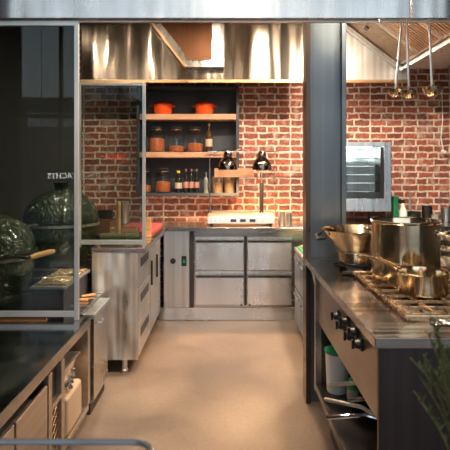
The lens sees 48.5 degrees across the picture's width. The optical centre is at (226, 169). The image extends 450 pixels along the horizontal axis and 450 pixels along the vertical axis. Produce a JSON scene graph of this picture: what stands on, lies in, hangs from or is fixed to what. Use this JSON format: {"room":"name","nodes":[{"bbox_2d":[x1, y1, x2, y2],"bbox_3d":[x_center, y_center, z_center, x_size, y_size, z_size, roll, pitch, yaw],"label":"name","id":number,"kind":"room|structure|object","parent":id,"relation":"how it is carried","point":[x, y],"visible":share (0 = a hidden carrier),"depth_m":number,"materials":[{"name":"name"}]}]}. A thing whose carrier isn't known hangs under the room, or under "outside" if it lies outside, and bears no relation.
{"room":"commercial kitchen","nodes":[
{"label":"commercial kitchen","id":0,"kind":"room"},
{"bbox_2d":[0,27,73,219],"bbox_3d":[-2.805,-0.145,5.435,2.370,3.190,0.110,0,0,0],"label":"wall panel","id":1,"kind":"object","parent":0,"point":[37,63],"depth_m":5.38,"materials":[{"name":"grey paint"}]},
{"bbox_2d":[66,302,335,449],"bbox_3d":[0.000,1.500,0.825,8.000,0.100,9.650,0,0,0],"label":"floor","id":2,"kind":"structure","parent":0,"point":[192,384],"depth_m":3.21,"materials":[{"name":"beige concrete"}]},
{"bbox_2d":[0,327,89,449],"bbox_3d":[-1.587,1.178,1.944,1.606,0.544,1.888,0,0,0],"label":"base cabinet","id":3,"kind":"object","parent":2,"relation":"on","point":[41,415],"depth_m":2.22,"materials":[{"name":"metal"}]},
{"bbox_2d":[0,317,90,428],"bbox_3d":[-1.595,0.877,1.950,1.610,0.055,1.900,0,0,0],"label":"countertop","id":4,"kind":"structure","parent":3,"relation":"on","point":[30,347],"depth_m":2.37,"materials":[{"name":"metal"}]},
{"bbox_2d":[0,21,78,320],"bbox_3d":[-1.569,0.004,2.830,1.462,1.689,0.024,0,0,0],"label":"glass screen","id":5,"kind":"object","parent":4,"relation":"on","point":[74,313],"visible":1,"depth_m":2.82,"materials":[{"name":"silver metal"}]},
{"bbox_2d":[52,403,57,449],"bbox_3d":[-0.802,1.214,2.308,0.003,0.296,0.124,0,0,0],"label":"grille","id":6,"kind":"object","parent":3,"relation":"attached to","point":[54,405],"depth_m":2.35,"materials":[{"name":"gold metal"}]},
{"bbox_2d":[65,379,80,436],"bbox_3d":[-0.870,1.240,2.620,0.150,0.200,0.260,0,0,0],"label":"storage box","id":7,"kind":"object","parent":3,"relation":"on","point":[73,396],"visible":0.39,"depth_m":2.59,"materials":[{"name":"beige plastic"}]},
{"bbox_2d":[65,367,75,391],"bbox_3d":[-0.806,1.083,2.559,0.036,0.100,0.139,0,0,0],"label":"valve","id":8,"kind":"object","parent":7,"relation":"on","point":[69,381],"visible":0.95,"depth_m":2.56,"materials":[{"name":"white metal"}]},
{"bbox_2d":[63,351,79,380],"bbox_3d":[-0.905,1.073,2.620,0.180,0.130,0.320,0,0,0],"label":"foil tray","id":9,"kind":"object","parent":7,"relation":"on","point":[70,356],"visible":0.2,"depth_m":2.73,"materials":[{"name":"metal"}]},
{"bbox_2d":[65,405,88,449],"bbox_3d":[-1.590,1.355,2.639,1.600,0.030,0.443,0,0,0],"label":"shelf","id":10,"kind":"object","parent":3,"relation":"attached to","point":[84,408],"depth_m":2.67,"materials":[{"name":"metal"}]},
{"bbox_2d":[24,254,91,309],"bbox_3d":[-1.600,1.075,3.567,1.400,0.750,1.165,0,0,0],"label":"stand","id":11,"kind":"object","parent":2,"relation":"on","point":[43,297],"visible":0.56,"depth_m":3.12,"materials":[{"name":"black metal"}]},
{"bbox_2d":[0,291,104,316],"bbox_3d":[-1.630,0.877,3.235,1.540,0.055,0.570,0,0,0],"label":"countertop","id":12,"kind":"structure","parent":11,"relation":"on","point":[24,302],"depth_m":3.18,"materials":[{"name":"silver metal"}]},
{"bbox_2d":[0,213,54,307],"bbox_3d":[-1.471,0.530,3.159,0.728,0.638,0.592,0,0,14],"label":"grill","id":13,"kind":"object","parent":12,"relation":"on","point":[19,252],"visible":1,"depth_m":3.05,"materials":[{"name":"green ceramic"}]},
{"bbox_2d":[0,255,35,307],"bbox_3d":[-1.515,0.701,3.170,0.571,0.296,0.571,0,0,14],"label":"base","id":14,"kind":"object","parent":13,"relation":"on","point":[15,274],"depth_m":3.04,"materials":[{"name":"green ceramic"}]},
{"bbox_2d":[79,298,93,300],"bbox_3d":[-0.925,0.840,3.240,0.130,0.018,0.016,0,0,6],"label":"fork","id":15,"kind":"object","parent":12,"relation":"on","point":[80,299],"visible":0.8,"depth_m":3.23,"materials":[{"name":"brown wood"}]},
{"bbox_2d":[82,293,100,296],"bbox_3d":[-0.911,0.840,3.362,0.130,0.018,0.016,0,0,-28],"label":"fork","id":16,"kind":"object","parent":12,"relation":"on","point":[93,294],"visible":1,"depth_m":3.35,"materials":[{"name":"brown wood"}]},
{"bbox_2d":[21,182,99,265],"bbox_3d":[-1.286,0.393,3.765,0.567,0.612,0.699,0,0,36],"label":"grill","id":17,"kind":"object","parent":11,"relation":"on","point":[49,215],"visible":0.88,"depth_m":3.59,"materials":[{"name":"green ceramic"}]},
{"bbox_2d":[30,221,97,265],"bbox_3d":[-1.260,0.557,3.800,0.548,0.284,0.548,0,0,36],"label":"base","id":18,"kind":"object","parent":17,"relation":"on","point":[60,238],"depth_m":3.58,"materials":[{"name":"green ceramic"}]},
{"bbox_2d":[34,269,87,285],"bbox_3d":[-1.067,0.693,3.250,0.196,0.011,0.474,0,0,0],"label":"rack","id":19,"kind":"object","parent":11,"relation":"on","point":[67,280],"visible":0.8,"depth_m":3.15,"materials":[{"name":"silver metal"}]},
{"bbox_2d":[40,274,73,278],"bbox_3d":[-1.065,0.676,3.183,0.230,0.015,0.050,0,0,-29],"label":"tongs","id":20,"kind":"object","parent":19,"relation":"on","point":[61,275],"visible":0.88,"depth_m":3.17,"materials":[{"name":"silver metal"}]},
{"bbox_2d":[83,298,109,414],"bbox_3d":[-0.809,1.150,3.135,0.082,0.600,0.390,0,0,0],"label":"base cabinet","id":21,"kind":"object","parent":2,"relation":"on","point":[98,312],"visible":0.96,"depth_m":3.07,"materials":[{"name":"silver metal"}]},
{"bbox_2d":[95,220,138,239],"bbox_3d":[-1.583,1.000,4.845,1.235,0.900,1.290,0,0,0],"label":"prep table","id":22,"kind":"object","parent":2,"relation":"on","point":[130,221],"visible":0.07,"depth_m":5.05,"materials":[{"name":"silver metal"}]},
{"bbox_2d":[97,209,112,218],"bbox_3d":[-1.180,0.467,4.780,0.189,0.164,0.189,0,0,0],"label":"canister","id":23,"kind":"object","parent":22,"relation":"on","point":[103,214],"visible":0.36,"depth_m":4.71,"materials":[{"name":"black metal"}]},
{"bbox_2d":[97,219,115,233],"bbox_3d":[-1.120,0.499,4.420,0.240,0.100,0.320,0,0,0],"label":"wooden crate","id":24,"kind":"object","parent":22,"relation":"on","point":[105,225],"visible":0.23,"depth_m":4.26,"materials":[{"name":"brown wood"}]},
{"bbox_2d":[117,201,128,222],"bbox_3d":[-1.080,0.437,5.200,0.126,0.224,0.126,0,0,0],"label":"canister","id":25,"kind":"object","parent":22,"relation":"on","point":[124,204],"visible":0.77,"depth_m":5.15,"materials":[{"name":"silver metal"}]},
{"bbox_2d":[92,238,159,372],"bbox_3d":[-0.786,1.018,4.130,0.342,0.864,1.180,0,0,0],"label":"base cabinet","id":26,"kind":"object","parent":2,"relation":"on","point":[131,281],"visible":0.77,"depth_m":3.54,"materials":[{"name":"silver metal"}]},
{"bbox_2d":[91,220,173,252],"bbox_3d":[-0.768,0.568,4.513,0.383,0.035,1.967,0,0,0],"label":"countertop","id":27,"kind":"structure","parent":26,"relation":"on","point":[162,229],"depth_m":3.63,"materials":[{"name":"silver metal"}]},
{"bbox_2d":[79,83,145,246],"bbox_3d":[-0.820,-0.035,3.560,0.480,1.170,0.024,0,0,0],"label":"glass screen","id":28,"kind":"object","parent":27,"relation":"on","point":[142,242],"visible":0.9,"depth_m":3.55,"materials":[{"name":"silver metal"}]},
{"bbox_2d":[116,201,120,232],"bbox_3d":[-0.868,0.399,4.000,0.044,0.300,0.044,0,0,0],"label":"pepper mill","id":29,"kind":"object","parent":27,"relation":"on","point":[118,204],"visible":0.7,"depth_m":3.99,"materials":[{"name":"brown wood"}]},
{"bbox_2d":[100,232,139,239],"bbox_3d":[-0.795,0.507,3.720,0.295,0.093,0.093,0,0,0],"label":"cutting board","id":30,"kind":"object","parent":27,"relation":"on","point":[103,236],"visible":0.58,"depth_m":3.69,"materials":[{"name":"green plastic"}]},
{"bbox_2d":[110,227,139,232],"bbox_3d":[-0.840,0.511,4.120,0.220,0.075,0.140,0,0,0],"label":"wooden crate","id":31,"kind":"object","parent":27,"relation":"on","point":[113,229],"visible":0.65,"depth_m":4.05,"materials":[{"name":"brown wood"}]},
{"bbox_2d":[124,223,161,233],"bbox_3d":[-0.810,0.538,4.660,0.320,0.022,0.700,0,0,0],"label":"cutting board","id":32,"kind":"object","parent":27,"relation":"on","point":[154,226],"visible":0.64,"depth_m":4.75,"materials":[{"name":"red plastic"}]},
{"bbox_2d":[146,218,150,236],"bbox_3d":[-0.665,0.474,4.140,0.070,0.150,0.060,0,0,0],"label":"serving board","id":33,"kind":"object","parent":27,"relation":"on","point":[148,220],"visible":0.66,"depth_m":4.11,"materials":[{"name":"brown wood"}]},
{"bbox_2d":[158,231,302,319],"bbox_3d":[0.159,1.016,5.110,1.642,0.861,0.680,0,0,0],"label":"base cabinet","id":34,"kind":"object","parent":2,"relation":"on","point":[209,275],"depth_m":4.79,"materials":[{"name":"silver metal"}]},
{"bbox_2d":[181,256,185,265],"bbox_3d":[-0.413,0.874,4.796,0.048,0.096,0.005,0,0,0],"label":"switch plate","id":35,"kind":"object","parent":34,"relation":"attached to","point":[183,258],"depth_m":4.79,"materials":[{"name":"black plastic"}]},
{"bbox_2d":[167,220,302,230],"bbox_3d":[0.203,0.568,5.128,1.555,0.035,0.737,0,0,0],"label":"countertop","id":36,"kind":"structure","parent":34,"relation":"on","point":[176,225],"depth_m":4.78,"materials":[{"name":"silver metal"}]},
{"bbox_2d":[208,211,274,225],"bbox_3d":[0.140,0.491,5.109,0.662,0.118,0.423,0,0,0],"label":"plate warmer","id":37,"kind":"object","parent":36,"relation":"on","point":[216,217],"visible":0.97,"depth_m":4.91,"materials":[{"name":"metal"}]},
{"bbox_2d":[207,149,237,212],"bbox_3d":[-0.031,0.113,5.017,0.194,0.637,0.318,0,0,-41],"label":"heat lamp","id":38,"kind":"object","parent":37,"relation":"on","point":[226,163],"visible":1,"depth_m":4.92,"materials":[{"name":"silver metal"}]},
{"bbox_2d":[233,148,271,212],"bbox_3d":[0.263,0.107,4.955,0.366,0.648,0.216,0,0,-17],"label":"heat lamp","id":39,"kind":"object","parent":37,"relation":"on","point":[261,163],"visible":1,"depth_m":4.94,"materials":[{"name":"silver metal"}]},
{"bbox_2d":[207,151,302,222],"bbox_3d":[0.302,0.176,5.199,1.015,0.745,0.018,0,0,0],"label":"guard","id":40,"kind":"object","parent":36,"relation":"on","point":[241,172],"visible":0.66,"depth_m":5.19,"materials":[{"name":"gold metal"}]},
{"bbox_2d":[278,212,284,225],"bbox_3d":[0.538,0.483,4.940,0.072,0.134,0.072,0,0,0],"label":"beaker","id":41,"kind":"object","parent":36,"relation":"on","point":[281,215],"visible":1,"depth_m":4.91,"materials":[{"name":"silver metal"}]},
{"bbox_2d":[285,212,291,226],"bbox_3d":[0.600,0.483,4.880,0.072,0.134,0.072,0,0,0],"label":"beaker","id":42,"kind":"object","parent":36,"relation":"on","point":[288,215],"visible":1,"depth_m":4.85,"materials":[{"name":"silver metal"}]},
{"bbox_2d":[294,247,302,335],"bbox_3d":[0.963,1.075,3.940,0.735,0.750,1.220,0,0,0],"label":"base cabinet","id":43,"kind":"object","parent":2,"relation":"on","point":[298,258],"visible":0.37,"depth_m":4.22,"materials":[{"name":"silver metal"}]},
{"bbox_2d":[303,23,345,403],"bbox_3d":[0.615,-0.020,3.165,0.250,2.940,0.130,0,0,0],"label":"steel column","id":44,"kind":"structure","parent":2,"relation":"on","point":[324,44],"depth_m":3.13,"materials":[{"name":"grey metal"}]},
{"bbox_2d":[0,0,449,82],"bbox_3d":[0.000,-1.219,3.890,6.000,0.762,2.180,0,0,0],"label":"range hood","id":45,"kind":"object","parent":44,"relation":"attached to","point":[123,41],"visible":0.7,"depth_m":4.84,"materials":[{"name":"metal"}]},
{"bbox_2d":[378,19,449,22],"bbox_3d":[1.070,-0.832,2.768,0.460,0.027,0.060,0,0,0],"label":"rail","id":46,"kind":"object","parent":45,"relation":"attached to","point":[380,20],"visible":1,"depth_m":2.74,"materials":[{"name":"silver metal"}]},
{"bbox_2d":[388,21,403,97],"bbox_3d":[0.943,-0.622,2.788,0.084,0.438,0.087,0,0,0],"label":"ladle","id":47,"kind":"object","parent":46,"relation":"hanging from","point":[394,92],"visible":0.91,"depth_m":2.78,"materials":[{"name":"silver metal"}]},
{"bbox_2d":[388,89,403,97],"bbox_3d":[0.943,-0.425,2.786,0.084,0.044,0.084,0,0,0],"label":"bowl","id":48,"kind":"object","parent":47,"relation":"on","point":[395,93],"depth_m":2.76,"materials":[{"name":"metal"}]},
{"bbox_2d":[401,18,417,98],"bbox_3d":[0.983,-0.599,2.697,0.084,0.432,0.087,0,0,0],"label":"ladle","id":49,"kind":"object","parent":46,"relation":"hanging from","point":[408,94],"visible":1,"depth_m":2.69,"materials":[{"name":"silver metal"}]},
{"bbox_2d":[401,90,417,98],"bbox_3d":[0.983,-0.405,2.696,0.084,0.044,0.084,0,0,0],"label":"bowl","id":50,"kind":"object","parent":49,"relation":"on","point":[408,94],"depth_m":2.67,"materials":[{"name":"metal"}]},
{"bbox_2d":[422,18,442,96],"bbox_3d":[1.127,-0.614,2.747,0.106,0.432,0.107,0,0,0],"label":"ladle","id":51,"kind":"object","parent":46,"relation":"hanging from","point":[429,91],"visible":1,"depth_m":2.74,"materials":[{"name":"silver metal"}]},
{"bbox_2d":[422,86,442,96],"bbox_3d":[1.127,-0.426,2.746,0.106,0.056,0.106,0,0,0],"label":"bowl","id":52,"kind":"object","parent":51,"relation":"on","point":[430,91],"depth_m":2.71,"materials":[{"name":"metal"}]},
{"bbox_2d":[305,259,449,449],"bbox_3d":[1.149,0.987,2.365,1.372,0.926,1.457,0,0,0],"label":"stove","id":53,"kind":"object","parent":2,"relation":"on","point":[375,343],"depth_m":1.84,"materials":[{"name":"metal"}]},
{"bbox_2d":[324,345,347,394],"bbox_3d":[0.586,1.062,2.660,0.134,0.226,0.134,0,0,0],"label":"bucket","id":54,"kind":"object","parent":53,"relation":"on","point":[336,371],"visible":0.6,"depth_m":2.61,"materials":[{"name":"white plastic"}]},
{"bbox_2d":[316,384,376,449],"bbox_3d":[1.157,1.195,2.208,1.336,0.040,1.079,0,0,0],"label":"shelf","id":55,"kind":"object","parent":53,"relation":"attached to","point":[352,433],"depth_m":2.30,"materials":[{"name":"metal"}]},
{"bbox_2d":[342,271,353,274],"bbox_3d":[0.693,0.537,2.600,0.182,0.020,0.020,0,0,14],"label":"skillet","id":56,"kind":"object","parent":53,"relation":"on","point":[344,272],"visible":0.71,"depth_m":2.61,"materials":[{"name":"black"}]},
{"bbox_2d":[324,397,373,415],"bbox_3d":[0.702,1.141,2.258,0.260,0.069,0.698,0,0,-36],"label":"frying pan","id":57,"kind":"object","parent":53,"relation":"on","point":[326,399],"visible":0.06,"depth_m":2.41,"materials":[{"name":"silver metal"}]},
{"bbox_2d":[326,413,376,419],"bbox_3d":[0.699,1.100,2.146,0.554,0.071,0.260,0,0,27],"label":"frying pan","id":58,"kind":"object","parent":57,"relation":"on","point":[352,415],"visible":0.09,"depth_m":2.22,"materials":[{"name":"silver metal"}]},
{"bbox_2d":[349,397,364,402],"bbox_3d":[0.749,1.081,2.203,0.260,0.098,0.553,0,0,-33],"label":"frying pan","id":59,"kind":"object","parent":58,"relation":"on","point":[356,399],"visible":0.02,"depth_m":2.38,"materials":[{"name":"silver metal"}]},
{"bbox_2d":[327,381,355,386],"bbox_3d":[0.709,1.052,2.272,0.260,0.127,0.714,0,0,-32],"label":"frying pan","id":60,"kind":"object","parent":59,"relation":"on","point":[345,383],"visible":0.02,"depth_m":2.48,"materials":[{"name":"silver metal"}]},
{"bbox_2d":[333,261,370,270],"bbox_3d":[0.743,0.535,2.823,0.249,0.028,0.248,0,0,0],"label":"stand","id":61,"kind":"object","parent":53,"relation":"on","point":[362,267],"visible":0.34,"depth_m":2.75,"materials":[{"name":"black metal"}]},
{"bbox_2d":[315,224,370,264],"bbox_3d":[0.728,0.417,2.840,0.452,0.207,0.424,0,0,0],"label":"pan","id":62,"kind":"object","parent":61,"relation":"on","point":[350,240],"visible":0.76,"depth_m":2.74,"materials":[{"name":"metal"}]},
{"bbox_2d":[347,377,358,403],"bbox_3d":[0.630,1.085,2.500,0.059,0.180,0.059,0,0,0],"label":"bottle","id":63,"kind":"object","parent":53,"relation":"on","point":[352,391],"visible":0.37,"depth_m":2.48,"materials":[{"name":"green plastic"}]},
{"bbox_2d":[305,259,449,348],"bbox_3d":[1.159,0.568,2.365,1.350,0.036,1.457,0,0,0],"label":"countertop","id":64,"kind":"structure","parent":53,"relation":"on","point":[383,326],"depth_m":1.93,"materials":[{"name":"metal"}]},
{"bbox_2d":[357,254,449,298],"bbox_3d":[0.796,0.465,2.244,0.212,0.118,0.454,0,0,-17],"label":"saucepan","id":65,"kind":"object","parent":53,"relation":"on","point":[417,282],"visible":1,"depth_m":2.06,"materials":[{"name":"metal"}]},
{"bbox_2d":[363,217,449,284],"bbox_3d":[0.856,0.382,2.400,0.326,0.286,0.326,0,0,-11],"label":"stock pot","id":66,"kind":"object","parent":53,"relation":"on","point":[400,242],"visible":0.76,"depth_m":2.27,"materials":[{"name":"metal"}]},
{"bbox_2d":[441,255,449,270],"bbox_3d":[1.250,0.502,2.720,0.252,0.094,0.252,0,0,0],"label":"mixing bowl","id":67,"kind":"object","parent":53,"relation":"on","point":[445,260],"visible":0.43,"depth_m":2.67,"materials":[{"name":"metal"}]},
{"bbox_2d":[441,245,449,256],"bbox_3d":[1.250,0.448,2.720,0.252,0.094,0.252,0,0,0],"label":"mixing bowl","id":68,"kind":"object","parent":67,"relation":"on","point":[445,250],"visible":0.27,"depth_m":2.66,"materials":[{"name":"metal"}]},
{"bbox_2d":[441,231,449,245],"bbox_3d":[1.250,0.393,2.720,0.252,0.094,0.252,0,0,0],"label":"mixing bowl","id":69,"kind":"object","parent":68,"relation":"on","point":[445,239],"visible":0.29,"depth_m":2.66,"materials":[{"name":"metal"}]},
{"bbox_3d":[2.200,1.003,5.062,2.360,0.894,0.835,0,0,0],"label":"cabinet","id":70,"kind":"object","parent":2,"relation":"on","visible":0},
{"bbox_2d":[346,217,449,229],"bbox_3d":[2.200,0.537,5.048,2.400,0.035,0.897,0,0,0],"label":"countertop","id":71,"kind":"structure","parent":70,"relation":"on","point":[349,220],"depth_m":4.95,"materials":[{"name":"silver metal"}]},
{"bbox_2d":[346,142,390,218],"bbox_3d":[1.280,0.129,5.010,0.520,0.781,0.741,0,0,0],"label":"oven","id":72,"kind":"object","parent":71,"relation":"on","point":[368,164],"visible":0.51,"depth_m":4.85,"materials":[{"name":"silver metal"}]},
{"bbox_2d":[391,196,398,216],"bbox_3d":[1.697,0.392,5.050,0.050,0.255,0.080,0,0,0],"label":"holder","id":73,"kind":"object","parent":71,"relation":"on","point":[394,199],"visible":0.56,"depth_m":5.01,"materials":[{"name":"green plastic"}]},
{"bbox_2d":[398,200,406,216],"bbox_3d":[1.742,0.406,4.950,0.083,0.225,0.083,0,0,-37],"label":"spray bottle","id":74,"kind":"object","parent":71,"relation":"on","point":[402,212],"visible":0.79,"depth_m":4.93,"materials":[{"name":"white plastic"}]},
{"bbox_2d":[409,192,410,210],"bbox_3d":[1.940,0.374,5.300,0.028,0.290,0.028,0,0,0],"label":"slim bottle","id":75,"kind":"object","parent":71,"relation":"on","point":[409,192],"visible":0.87,"depth_m":5.29,"materials":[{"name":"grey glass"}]},
{"bbox_2d":[407,211,420,217],"bbox_3d":[1.870,0.467,5.000,0.138,0.104,0.138,0,0,0],"label":"canister","id":76,"kind":"object","parent":71,"relation":"on","point":[409,213],"visible":0.52,"depth_m":4.95,"materials":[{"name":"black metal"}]},
{"bbox_2d":[422,206,431,217],"bbox_3d":[2.020,0.442,5.050,0.106,0.154,0.106,0,0,0],"label":"canister","id":77,"kind":"object","parent":71,"relation":"on","point":[426,210],"visible":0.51,"depth_m":5.01,"materials":[{"name":"black metal"}]},
{"bbox_2d":[430,214,441,220],"bbox_3d":[2.048,0.477,4.900,0.117,0.084,0.117,0,0,0],"label":"canister","id":78,"kind":"object","parent":71,"relation":"on","point":[432,216],"visible":0.52,"depth_m":4.86,"materials":[{"name":"silver metal"}]},
{"bbox_2d":[440,207,449,222],"bbox_3d":[2.181,0.447,4.980,0.106,0.144,0.106,0,0,0],"label":"canister","id":79,"kind":"object","parent":71,"relation":"on","point":[445,211],"visible":0.85,"depth_m":4.94,"materials":[{"name":"silver metal"}]},
{"bbox_3d":[-0.260,0.980,0.570,0.440,0.940,0.340,0,0,0],"label":"side table","id":80,"kind":"object","parent":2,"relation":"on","visible":0},
{"bbox_2d":[0,439,153,449],"bbox_3d":[-0.252,0.415,0.510,0.339,0.187,0.183,0,0,0],"label":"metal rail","id":81,"kind":"object","parent":80,"relation":"on","point":[137,442],"visible":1,"depth_m":0.59,"materials":[{"name":"grey metal"}]},
{"bbox_3d":[0.370,0.980,0.570,0.260,0.940,0.340,0,0,0],"label":"side table","id":82,"kind":"object","parent":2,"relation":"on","visible":0},
{"bbox_2d":[410,315,449,449],"bbox_3d":[0.347,0.361,0.698,0.167,0.295,0.143,0,0,-25],"label":"rosemary","id":83,"kind":"object","parent":82,"relation":"on","point":[444,382],"visible":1,"depth_m":0.71,"materials":[{"name":"green plant"}]},
{"bbox_2d":[79,23,449,301],"bbox_3d":[0.000,-0.150,5.575,8.000,3.200,0.150,0,0,0],"label":"wall","id":84,"kind":"structure","parent":0,"point":[270,114],"depth_m":5.50,"materials":[{"name":"red brick"}]},
{"bbox_2d":[137,86,238,195],"bbox_3d":[-0.411,-0.307,5.370,1.078,1.160,0.259,0,0,0],"label":"shelf unit","id":85,"kind":"object","parent":84,"relation":"attached to","point":[224,121],"visible":0.81,"depth_m":5.49,"materials":[{"name":"black wood"}]},
{"bbox_2d":[136,168,150,192],"bbox_3d":[-0.895,0.111,5.360,0.167,0.259,0.167,0,0,0],"label":"spice jar","id":86,"kind":"object","parent":85,"relation":"on","point":[148,187],"visible":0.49,"depth_m":5.32,"materials":[{"name":"clear glass"}]},
{"bbox_2d":[149,127,164,151],"bbox_3d":[-0.750,-0.328,5.360,0.176,0.273,0.176,0,0,0],"label":"spice jar","id":87,"kind":"object","parent":85,"relation":"on","point":[155,144],"visible":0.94,"depth_m":5.30,"materials":[{"name":"clear glass"}]},
{"bbox_2d":[150,98,175,113],"bbox_3d":[-0.686,-0.682,5.360,0.225,0.187,0.222,0,0,45],"label":"casserole","id":88,"kind":"object","parent":85,"relation":"on","point":[160,107],"visible":0.94,"depth_m":5.28,"materials":[{"name":"orange ceramic"}]},
{"bbox_2d":[153,104,172,113],"bbox_3d":[-0.686,-0.642,5.360,0.220,0.108,0.220,0,0,0],"label":"pot","id":89,"kind":"object","parent":88,"relation":"on","point":[158,108],"depth_m":5.28,"materials":[{"name":"orange ceramic"}]},
{"bbox_2d":[156,168,170,192],"bbox_3d":[-0.686,0.111,5.360,0.167,0.259,0.167,0,0,0],"label":"spice jar","id":90,"kind":"object","parent":85,"relation":"on","point":[161,186],"visible":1,"depth_m":5.30,"materials":[{"name":"clear glass"}]},
{"bbox_2d":[169,127,184,151],"bbox_3d":[-0.541,-0.328,5.360,0.176,0.273,0.176,0,0,0],"label":"spice jar","id":91,"kind":"object","parent":85,"relation":"on","point":[176,148],"visible":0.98,"depth_m":5.30,"materials":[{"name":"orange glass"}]},
{"bbox_2d":[175,171,181,192],"bbox_3d":[-0.520,0.126,5.360,0.079,0.235,0.079,0,0,0],"label":"oil bottle","id":92,"kind":"object","parent":85,"relation":"on","point":[178,180],"visible":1,"depth_m":5.33,"materials":[{"name":"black glass"}]},
{"bbox_2d":[183,169,188,192],"bbox_3d":[-0.440,0.116,5.360,0.055,0.255,0.055,0,0,0],"label":"sauce bottle","id":93,"kind":"object","parent":85,"relation":"on","point":[185,183],"visible":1,"depth_m":5.34,"materials":[{"name":"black glass"}]},
{"bbox_2d":[189,169,193,192],"bbox_3d":[-0.383,0.116,5.360,0.055,0.255,0.055,0,0,0],"label":"sauce bottle","id":94,"kind":"object","parent":85,"relation":"on","point":[191,178],"visible":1,"depth_m":5.34,"materials":[{"name":"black glass"}]},
{"bbox_2d":[187,127,202,151],"bbox_3d":[-0.343,-0.328,5.360,0.176,0.273,0.176,0,0,0],"label":"spice jar","id":95,"kind":"object","parent":85,"relation":"on","point":[191,147],"visible":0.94,"depth_m":5.30,"materials":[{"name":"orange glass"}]},
{"bbox_2d":[194,169,198,192],"bbox_3d":[-0.326,0.116,5.360,0.055,0.255,0.055,0,0,0],"label":"sauce bottle","id":96,"kind":"object","parent":85,"relation":"on","point":[196,178],"visible":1,"depth_m":5.34,"materials":[{"name":"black glass"}]},
{"bbox_2d":[192,98,216,113],"bbox_3d":[-0.241,-0.682,5.360,0.225,0.187,0.222,0,0,45],"label":"casserole","id":97,"kind":"object","parent":85,"relation":"on","point":[201,107],"visible":0.91,"depth_m":5.28,"materials":[{"name":"orange ceramic"}]},
{"bbox_2d":[195,104,213,113],"bbox_3d":[-0.241,-0.642,5.360,0.220,0.108,0.220,0,0,0],"label":"pot","id":98,"kind":"object","parent":97,"relation":"on","point":[199,108],"depth_m":5.28,"materials":[{"name":"orange ceramic"}]},
{"bbox_2d":[204,172,207,192],"bbox_3d":[-0.225,0.133,5.360,0.048,0.220,0.048,0,0,0],"label":"glass bottle","id":99,"kind":"object","parent":85,"relation":"on","point":[205,178],"visible":1,"depth_m":5.34,"materials":[{"name":"grey glass"}]},
{"bbox_2d":[205,123,212,151],"bbox_3d":[-0.193,-0.344,5.360,0.075,0.310,0.075,0,0,0],"label":"liquor bottle","id":100,"kind":"object","parent":85,"relation":"on","point":[208,141],"visible":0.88,"depth_m":5.33,"materials":[{"name":"orange glass"}]},
{"bbox_2d":[212,177,222,192],"bbox_3d":[-0.102,0.158,5.360,0.120,0.170,0.120,0,0,0],"label":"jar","id":101,"kind":"object","parent":85,"relation":"on","point":[217,182],"visible":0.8,"depth_m":5.31,"materials":[{"name":"glass"}]},
{"bbox_2d":[224,177,234,192],"bbox_3d":[0.027,0.158,5.360,0.120,0.170,0.120,0,0,0],"label":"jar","id":102,"kind":"object","parent":85,"relation":"on","point":[229,182],"visible":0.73,"depth_m":5.31,"materials":[{"name":"glass"}]},
{"bbox_2d":[440,89,446,153],"bbox_3d":[2.342,-0.531,5.455,0.079,0.718,0.088,0,0,0],"label":"hanging cable","id":103,"kind":"object","parent":84,"relation":"hanging from","point":[441,93],"visible":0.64,"depth_m":5.43,"materials":[{"name":"white plastic"}]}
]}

